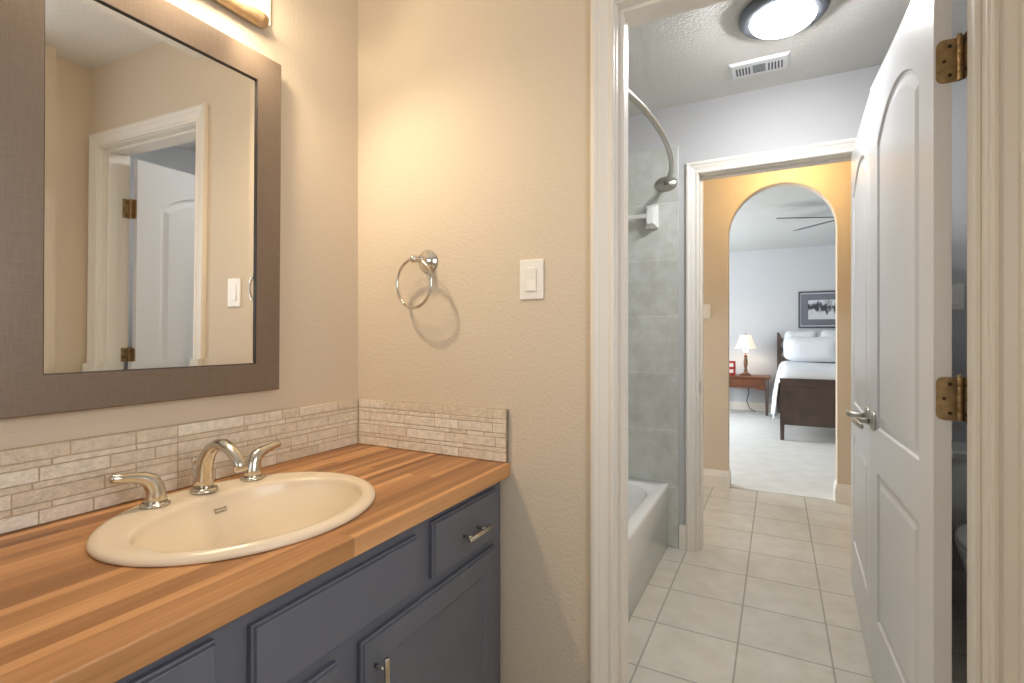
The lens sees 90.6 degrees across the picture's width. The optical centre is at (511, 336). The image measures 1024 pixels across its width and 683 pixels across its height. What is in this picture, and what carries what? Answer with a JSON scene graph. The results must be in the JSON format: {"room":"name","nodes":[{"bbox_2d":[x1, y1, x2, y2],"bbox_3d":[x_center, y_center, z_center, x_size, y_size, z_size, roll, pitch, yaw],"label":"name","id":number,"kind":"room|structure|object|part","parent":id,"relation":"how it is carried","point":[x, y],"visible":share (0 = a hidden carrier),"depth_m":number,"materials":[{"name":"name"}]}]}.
{"room":"bathroom","nodes":[
{"label":"bathroom","id":0,"kind":"room"},
{"bbox_2d":[0,0,357,529],"bbox_3d":[-1.167,-0.054,0.681,0.120,2.448,2.500,0,0,28],"label":"wall","id":1,"kind":"structure","parent":0,"point":[314,43],"depth_m":1.57,"materials":[{"name":"beige paint"}]},
{"bbox_2d":[0,0,280,419],"bbox_3d":[-0.810,-0.314,1.188,0.021,0.932,0.613,1,0,27],"label":"wall mirror","id":2,"kind":"object","parent":1,"relation":"attached to","point":[140,140],"visible":1,"depth_m":1.12,"materials":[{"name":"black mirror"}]},
{"bbox_2d":[44,0,255,373],"bbox_3d":[-0.807,-0.314,1.187,0.004,0.786,0.467,1,0,26],"label":"mirror glass","id":3,"kind":"object","parent":2,"relation":"attached to","point":[150,138],"depth_m":1.14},
{"bbox_2d":[214,0,270,27],"bbox_3d":[-0.770,-0.938,1.177,0.124,0.164,0.548,0,0,28],"label":"vanity light","id":4,"kind":"object","parent":1,"relation":"attached to","point":[257,12],"visible":1,"depth_m":1.37,"materials":[{"name":"white glass"}]},
{"bbox_2d":[0,398,508,534],"bbox_3d":[-0.565,0.291,1.064,0.592,0.157,1.262,0,0,28],"label":"tile backsplash","id":5,"kind":"structure","parent":1,"relation":"attached to","point":[48,482],"depth_m":1.30,"materials":[{"name":"tile"}]},
{"bbox_3d":[-0.013,0.291,1.482,0.003,0.157,0.010,0,0,28],"label":"edge trim","id":6,"kind":"part","parent":5,"relation":"part of","materials":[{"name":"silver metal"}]},
{"bbox_2d":[358,0,589,682],"bbox_3d":[0.511,-0.054,1.248,2.570,2.448,0.060,0,0,28],"label":"wall","id":7,"kind":"structure","parent":0,"point":[474,115],"depth_m":1.50,"materials":[{"name":"beige paint"}]},
{"bbox_2d":[396,250,436,308],"bbox_3d":[-0.295,-0.181,1.593,0.160,0.193,0.075,0,0,28],"label":"towel ring","id":8,"kind":"object","parent":7,"relation":"attached to","point":[427,260],"visible":1,"depth_m":1.59,"materials":[{"name":"silver metal"}]},
{"bbox_3d":[-0.284,-0.241,1.590,0.072,0.072,0.071,0,0,28],"label":"mounting post","id":9,"kind":"part","parent":8,"relation":"part of","materials":[{"name":"silver metal"}]},
{"bbox_2d":[520,259,543,299],"bbox_3d":[0.055,-0.163,1.447,0.076,0.114,0.009,0,0,28],"label":"light switch","id":10,"kind":"object","parent":7,"relation":"attached to","point":[531,271],"visible":1,"depth_m":1.44,"materials":[{"name":"white plastic"}]},
{"bbox_2d":[590,0,1023,682],"bbox_3d":[0.632,0.112,1.219,0.874,2.117,0.162,0,0,28],"label":"door frame","id":11,"kind":"structure","parent":7,"relation":"attached to","point":[995,28],"depth_m":1.02,"materials":[{"name":"white paint"}]},
{"bbox_3d":[0.664,0.112,1.282,0.874,2.117,0.021,0,0,28],"label":"casing","id":12,"kind":"part","parent":11,"relation":"part of","materials":[{"name":"white paint"}]},
{"bbox_2d":[851,0,966,682],"bbox_3d":[1.103,0.152,1.427,0.164,2.024,0.735,0,0,26],"label":"door","id":13,"kind":"structure","parent":7,"relation":"in","point":[915,397],"depth_m":1.28,"materials":[{"name":"white paint"}]},
{"bbox_3d":[1.163,0.286,1.678,0.056,0.024,0.123,0,0,26],"label":"lever","id":14,"kind":"part","parent":13,"relation":"part of","materials":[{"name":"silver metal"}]},
{"bbox_2d":[703,161,850,484],"bbox_3d":[1.958,-0.095,3.832,5.700,2.530,0.120,0,0,28],"label":"wall","id":15,"kind":"structure","parent":0,"point":[723,198],"depth_m":3.92,"materials":[{"name":"beige paint"}]},
{"bbox_2d":[703,304,710,318],"bbox_3d":[1.522,-0.198,3.987,0.076,0.114,0.009,0,0,28],"label":"light switch","id":16,"kind":"object","parent":15,"relation":"attached to","point":[706,307],"visible":0.91,"depth_m":3.98,"materials":[{"name":"white plastic"}]},
{"bbox_2d":[703,468,730,488],"bbox_3d":[1.010,1.105,4.319,1.569,0.130,0.134,0,0,28],"label":"baseboard","id":17,"kind":"structure","parent":15,"relation":"attached to","point":[714,478],"depth_m":3.94,"materials":[{"name":"white paint"}]},
{"bbox_2d":[833,479,850,503],"bbox_3d":[2.909,1.105,3.327,1.346,0.130,0.134,0,0,28],"label":"baseboard","id":18,"kind":"structure","parent":15,"relation":"attached to","point":[841,492],"depth_m":3.56,"materials":[{"name":"white paint"}]},
{"bbox_2d":[729,245,835,402],"bbox_3d":[4.093,-0.095,7.918,5.700,2.530,0.100,0,0,28],"label":"wall","id":19,"kind":"structure","parent":0,"point":[764,285],"depth_m":7.92,"materials":[{"name":"grey paint"}]},
{"bbox_2d":[729,401,771,410],"bbox_3d":[4.067,1.105,7.867,5.500,0.130,0.014,0,0,28],"label":"baseboard","id":20,"kind":"structure","parent":19,"relation":"attached to","point":[754,406],"depth_m":8.03,"materials":[{"name":"white paint"}]},
{"bbox_2d":[798,291,835,327],"bbox_3d":[4.751,-0.403,7.498,0.905,0.550,0.034,0,0,28],"label":"picture frame","id":21,"kind":"object","parent":19,"relation":"attached to","point":[816,309],"visible":0.61,"depth_m":7.60,"materials":[{"name":"grey"}]},
{"bbox_2d":[808,299,835,318],"bbox_3d":[4.756,-0.403,7.507,0.655,0.300,0.005,0,0,28],"label":"print","id":22,"kind":"object","parent":21,"relation":"attached to","point":[817,308],"depth_m":7.57},
{"bbox_2d":[729,186,835,251],"bbox_3d":[3.037,-1.385,5.897,5.700,0.050,4.660,0,0,28],"label":"ceiling","id":23,"kind":"structure","parent":0,"point":[755,226],"depth_m":6.05,"materials":[{"name":"white paint"}]},
{"bbox_2d":[776,217,834,230],"bbox_3d":[3.454,-1.235,5.192,1.326,0.250,1.297,0,0,28],"label":"ceiling fan","id":24,"kind":"object","parent":23,"relation":"hanging from","point":[788,217],"visible":0.06,"depth_m":5.33,"materials":[{"name":"white metal"}]},
{"bbox_3d":[3.070,-1.234,5.268,0.600,0.033,0.130,0,0,5],"label":"blade","id":25,"kind":"part","parent":24,"relation":"part of","materials":[{"name":"grey"}]},
{"bbox_3d":[3.369,-1.234,5.616,0.130,0.033,0.600,0,0,-13],"label":"blade","id":26,"kind":"part","parent":24,"relation":"part of","materials":[{"name":"grey"}]},
{"bbox_2d":[628,409,966,682],"bbox_3d":[1.738,1.193,3.411,5.700,0.054,10.270,0,0,28],"label":"floor","id":27,"kind":"structure","parent":0,"point":[768,596],"depth_m":2.36,"materials":[{"name":"tile"}]},
{"bbox_2d":[115,481,499,682],"bbox_3d":[-0.547,0.789,1.066,0.617,0.761,1.237,0,0,28],"label":"vanity cabinet","id":28,"kind":"object","parent":27,"relation":"on","point":[422,604],"visible":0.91,"depth_m":1.04,"materials":[{"name":"grey wood"}]},
{"bbox_3d":[-0.497,0.501,0.592,0.017,0.134,0.306,0,0,28],"label":"drawer","id":29,"kind":"part","parent":28,"relation":"part of","materials":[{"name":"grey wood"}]},
{"bbox_2d":[0,444,509,682],"bbox_3d":[-0.561,0.389,1.062,0.598,0.038,1.260,0,0,28],"label":"countertop","id":30,"kind":"structure","parent":28,"relation":"on","point":[68,615],"depth_m":0.78,"materials":[{"name":"brown wood"}]},
{"bbox_2d":[108,439,281,508],"bbox_3d":[-0.659,0.292,1.145,0.190,0.127,0.387,0,0,28],"label":"faucet","id":31,"kind":"object","parent":30,"relation":"on","point":[154,489],"visible":1,"depth_m":1.13,"materials":[{"name":"silver metal"}]},
{"bbox_3d":[-0.763,0.313,1.042,0.055,0.082,0.109,0,0,28],"label":"handle","id":32,"kind":"part","parent":31,"relation":"part of","materials":[{"name":"silver metal"}]},
{"bbox_3d":[-0.740,0.319,1.180,0.015,0.075,0.014,0,0,28],"label":"lift rod","id":33,"kind":"part","parent":31,"relation":"part of","materials":[{"name":"silver metal"}]},
{"bbox_3d":[-0.655,0.291,1.135,0.174,0.125,0.058,0,0,28],"label":"spout","id":34,"kind":"part","parent":31,"relation":"part of","materials":[{"name":"silver metal"}]},
{"bbox_3d":[-0.634,0.313,1.288,0.055,0.082,0.109,0,0,28],"label":"handle","id":35,"kind":"part","parent":31,"relation":"part of","materials":[{"name":"silver metal"}]},
{"bbox_2d":[86,472,375,566],"bbox_3d":[-0.553,0.428,1.075,0.474,0.150,0.548,0,0,28],"label":"sink","id":36,"kind":"object","parent":30,"relation":"in","point":[240,518],"visible":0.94,"depth_m":1.10,"materials":[{"name":"beige ceramic"}]},
{"bbox_3d":[-0.443,0.823,0.695,0.017,0.458,0.527,0,0,28],"label":"cabinet door","id":37,"kind":"part","parent":28,"relation":"part of","materials":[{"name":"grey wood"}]},
{"bbox_3d":[-0.307,0.505,0.955,0.017,0.122,0.403,0,0,28],"label":"false drawer panel","id":38,"kind":"part","parent":28,"relation":"part of","materials":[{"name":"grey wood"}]},
{"bbox_3d":[-0.256,0.690,0.997,0.036,0.124,0.012,0,0,28],"label":"handle","id":39,"kind":"part","parent":28,"relation":"part of","materials":[{"name":"silver metal"}]},
{"bbox_3d":[-0.172,0.823,1.214,0.017,0.458,0.525,0,0,28],"label":"cabinet door","id":40,"kind":"part","parent":28,"relation":"part of","materials":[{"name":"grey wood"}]},
{"bbox_3d":[-0.117,0.501,1.318,0.017,0.134,0.302,0,0,28],"label":"drawer","id":41,"kind":"part","parent":28,"relation":"part of","materials":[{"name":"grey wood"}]},
{"bbox_3d":[-0.092,0.507,1.311,0.036,0.012,0.108,0,0,28],"label":"handle","id":42,"kind":"part","parent":28,"relation":"part of","materials":[{"name":"silver metal"}]},
{"bbox_2d":[628,478,668,621],"bbox_3d":[0.202,0.992,2.340,0.744,0.355,1.466,0,0,28],"label":"bathtub","id":43,"kind":"object","parent":27,"relation":"on","point":[647,499],"visible":0.17,"depth_m":2.42,"materials":[{"name":"white ceramic"}]},
{"bbox_2d":[729,374,770,415],"bbox_3d":[3.518,0.879,7.784,0.805,0.574,0.469,0,0,28],"label":"nightstand","id":44,"kind":"object","parent":27,"relation":"on","point":[759,382],"visible":0.61,"depth_m":7.53,"materials":[{"name":"brown wood"}]},
{"bbox_2d":[729,361,735,374],"bbox_3d":[3.371,0.484,7.791,0.118,0.214,0.094,0,0,28],"label":"alarm clock","id":45,"kind":"object","parent":44,"relation":"on","point":[732,364],"visible":0.85,"depth_m":7.75,"materials":[{"name":"red plastic"}]},
{"bbox_2d":[735,333,756,375],"bbox_3d":[3.568,0.268,7.741,0.311,0.648,0.311,0,0,28],"label":"table lamp","id":46,"kind":"object","parent":44,"relation":"on","point":[745,342],"visible":1,"depth_m":7.68,"materials":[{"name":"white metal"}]},
{"bbox_3d":[3.568,0.083,7.741,0.311,0.205,0.311,0,0,28],"label":"lamp shade","id":47,"kind":"part","parent":46,"relation":"part of","materials":[{"name":"beige fabric"}]},
{"bbox_3d":[3.425,0.683,7.600,0.630,0.098,0.012,0,0,28],"label":"drawer","id":48,"kind":"part","parent":44,"relation":"part of","materials":[{"name":"brown wood"}]},
{"bbox_3d":[3.747,0.894,7.455,0.048,0.543,0.048,0,0,28],"label":"leg","id":49,"kind":"part","parent":44,"relation":"part of","materials":[{"name":"brown wood"}]},
{"bbox_2d":[771,332,835,439],"bbox_3d":[4.276,0.552,6.363,1.819,1.228,2.326,0,0,28],"label":"bed","id":50,"kind":"object","parent":27,"relation":"on","point":[804,393],"visible":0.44,"depth_m":5.64,"materials":[{"name":"brown wood"}]},
{"bbox_3d":[3.052,0.828,5.726,0.045,0.674,0.050,0,0,28],"label":"leg","id":51,"kind":"part","parent":50,"relation":"part of","materials":[{"name":"brown wood"}]},
{"bbox_3d":[4.817,0.552,7.359,1.720,1.228,0.060,0,0,28],"label":"headboard","id":52,"kind":"part","parent":50,"relation":"part of","materials":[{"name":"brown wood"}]},
{"bbox_2d":[784,331,817,338],"bbox_3d":[4.181,0.127,7.330,0.430,0.417,0.279,0,0,28],"label":"pillow","id":53,"kind":"object","parent":50,"relation":"on","point":[788,333],"visible":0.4,"depth_m":7.30,"materials":[{"name":"white fabric"}]},
{"bbox_2d":[771,361,835,423],"bbox_3d":[4.268,0.674,6.348,1.819,0.651,2.187,0,0,28],"label":"comforter","id":54,"kind":"object","parent":50,"relation":"on","point":[785,369],"depth_m":5.84,"materials":[{"name":"white fabric"}]},
{"bbox_3d":[3.768,0.731,5.352,1.670,0.522,0.062,0,0,28],"label":"footboard","id":55,"kind":"part","parent":50,"relation":"part of","materials":[{"name":"brown wood"}]},
{"bbox_2d":[783,336,835,361],"bbox_3d":[4.171,0.173,7.008,0.740,0.348,0.258,0,0,28],"label":"pillow","id":56,"kind":"object","parent":50,"relation":"on","point":[803,349],"visible":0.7,"depth_m":6.95,"materials":[{"name":"white fabric"}]},
{"bbox_2d":[820,330,835,336],"bbox_3d":[4.580,0.122,7.122,0.430,0.427,0.282,0,0,28],"label":"pillow","id":57,"kind":"object","parent":50,"relation":"on","point":[825,333],"visible":0.13,"depth_m":7.15,"materials":[{"name":"white fabric"}]},
{"bbox_2d":[952,442,966,574],"bbox_3d":[1.861,0.818,1.877,0.464,0.703,0.741,0,0,28],"label":"toilet","id":58,"kind":"object","parent":27,"relation":"on","point":[959,449],"visible":0.19,"depth_m":2.06,"materials":[{"name":"white ceramic"}]},
{"bbox_3d":[1.978,0.485,2.100,0.464,0.038,0.238,0,0,28],"label":"tank lid","id":59,"kind":"part","parent":58,"relation":"part of","materials":[{"name":"white ceramic"}]},
{"bbox_3d":[1.980,0.652,2.105,0.440,0.295,0.220,0,0,28],"label":"tank","id":60,"kind":"part","parent":58,"relation":"part of","materials":[{"name":"white ceramic"}]},
{"bbox_3d":[1.811,0.771,1.782,0.380,0.019,0.524,0,0,28],"label":"seat","id":61,"kind":"part","parent":58,"relation":"part of","materials":[{"name":"white plastic"}]},
{"bbox_3d":[1.811,0.749,1.782,0.376,0.022,0.519,0,0,28],"label":"seat lid","id":62,"kind":"part","parent":58,"relation":"part of","materials":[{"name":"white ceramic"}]},
{"bbox_3d":[1.814,0.976,1.787,0.370,0.387,0.538,0,0,28],"label":"bowl","id":63,"kind":"part","parent":58,"relation":"part of","materials":[{"name":"white ceramic"}]},
{"bbox_2d":[628,64,966,571],"bbox_3d":[1.252,-0.054,2.666,2.570,2.448,0.060,0,0,28],"label":"wall","id":64,"kind":"structure","parent":0,"point":[827,108],"depth_m":2.58,"materials":[{"name":"grey paint"}]},
{"bbox_2d":[628,145,678,547],"bbox_3d":[0.567,0.058,2.984,0.796,2.225,0.012,0,0,28],"label":"tiled wall","id":65,"kind":"structure","parent":64,"relation":"attached to","point":[653,254],"depth_m":2.86,"materials":[{"name":"grey tile"}]},
{"bbox_2d":[628,205,658,228],"bbox_3d":[0.533,-0.672,2.957,0.621,0.132,0.066,0,0,28],"label":"towel bar","id":66,"kind":"object","parent":65,"relation":"attached to","point":[651,216],"visible":0.46,"depth_m":2.82,"materials":[{"name":"white ceramic"}]},
{"bbox_3d":[0.776,-0.672,2.830,0.072,0.132,0.066,0,0,28],"label":"post","id":67,"kind":"part","parent":66,"relation":"part of","materials":[{"name":"white ceramic"}]},
{"bbox_2d":[628,89,677,191],"bbox_3d":[0.550,-0.848,2.158,0.197,0.084,1.467,0,0,28],"label":"shower rod","id":68,"kind":"object","parent":65,"relation":"attached to","point":[668,183],"visible":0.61,"depth_m":2.21,"materials":[{"name":"grey metal"}]},
{"bbox_2d":[679,525,685,549],"bbox_3d":[0.938,1.105,2.788,0.036,0.130,0.014,0,0,28],"label":"baseboard","id":69,"kind":"structure","parent":64,"relation":"attached to","point":[682,528],"depth_m":2.79,"materials":[{"name":"white paint"}]},
{"bbox_2d":[686,137,856,551],"bbox_3d":[1.373,0.112,2.637,0.874,2.117,0.162,0,0,28],"label":"door frame","id":70,"kind":"structure","parent":64,"relation":"attached to","point":[837,151],"depth_m":2.76,"materials":[{"name":"white paint"}]},
{"bbox_2d":[846,95,869,663],"bbox_3d":[1.462,0.152,2.108,0.164,2.024,0.785,0,0,29],"label":"door","id":71,"kind":"structure","parent":64,"relation":"in","point":[860,157],"depth_m":2.06,"materials":[{"name":"white paint"}]},
{"bbox_3d":[1.278,0.286,1.893,0.056,0.024,0.123,0,0,29],"label":"lever","id":72,"kind":"part","parent":71,"relation":"part of","materials":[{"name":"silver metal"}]},
{"bbox_2d":[952,284,963,309],"bbox_3d":[1.963,-0.175,2.255,0.076,0.114,0.009,0,0,28],"label":"light switch","id":73,"kind":"object","parent":64,"relation":"attached to","point":[957,289],"visible":0.7,"depth_m":2.25,"materials":[{"name":"white plastic"}]},
{"bbox_2d":[952,570,966,602],"bbox_3d":[2.053,1.105,2.206,0.725,0.130,0.014,0,0,28],"label":"baseboard","id":74,"kind":"structure","parent":64,"relation":"attached to","point":[959,578],"depth_m":2.24,"materials":[{"name":"white paint"}]},
{"bbox_2d":[628,0,966,115],"bbox_3d":[0.614,-1.303,1.369,3.800,0.050,5.610,0,0,28],"label":"ceiling","id":75,"kind":"structure","parent":0,"point":[683,58],"depth_m":2.25,"materials":[{"name":"white paint"}]},
{"bbox_2d":[728,51,790,79],"bbox_3d":[1.165,-1.271,2.390,0.258,0.012,0.150,0,0,28],"label":"ceiling vent","id":76,"kind":"object","parent":75,"relation":"in","point":[778,61],"visible":1,"depth_m":2.37,"materials":[{"name":"white paint"}]},
{"bbox_2d":[738,0,829,39],"bbox_3d":[1.056,-1.239,1.979,0.316,0.077,0.316,0,0,28],"label":"ceiling light","id":77,"kind":"object","parent":75,"relation":"attached to","point":[761,19],"visible":1,"depth_m":1.94,"materials":[{"name":"white glass"}]}
]}

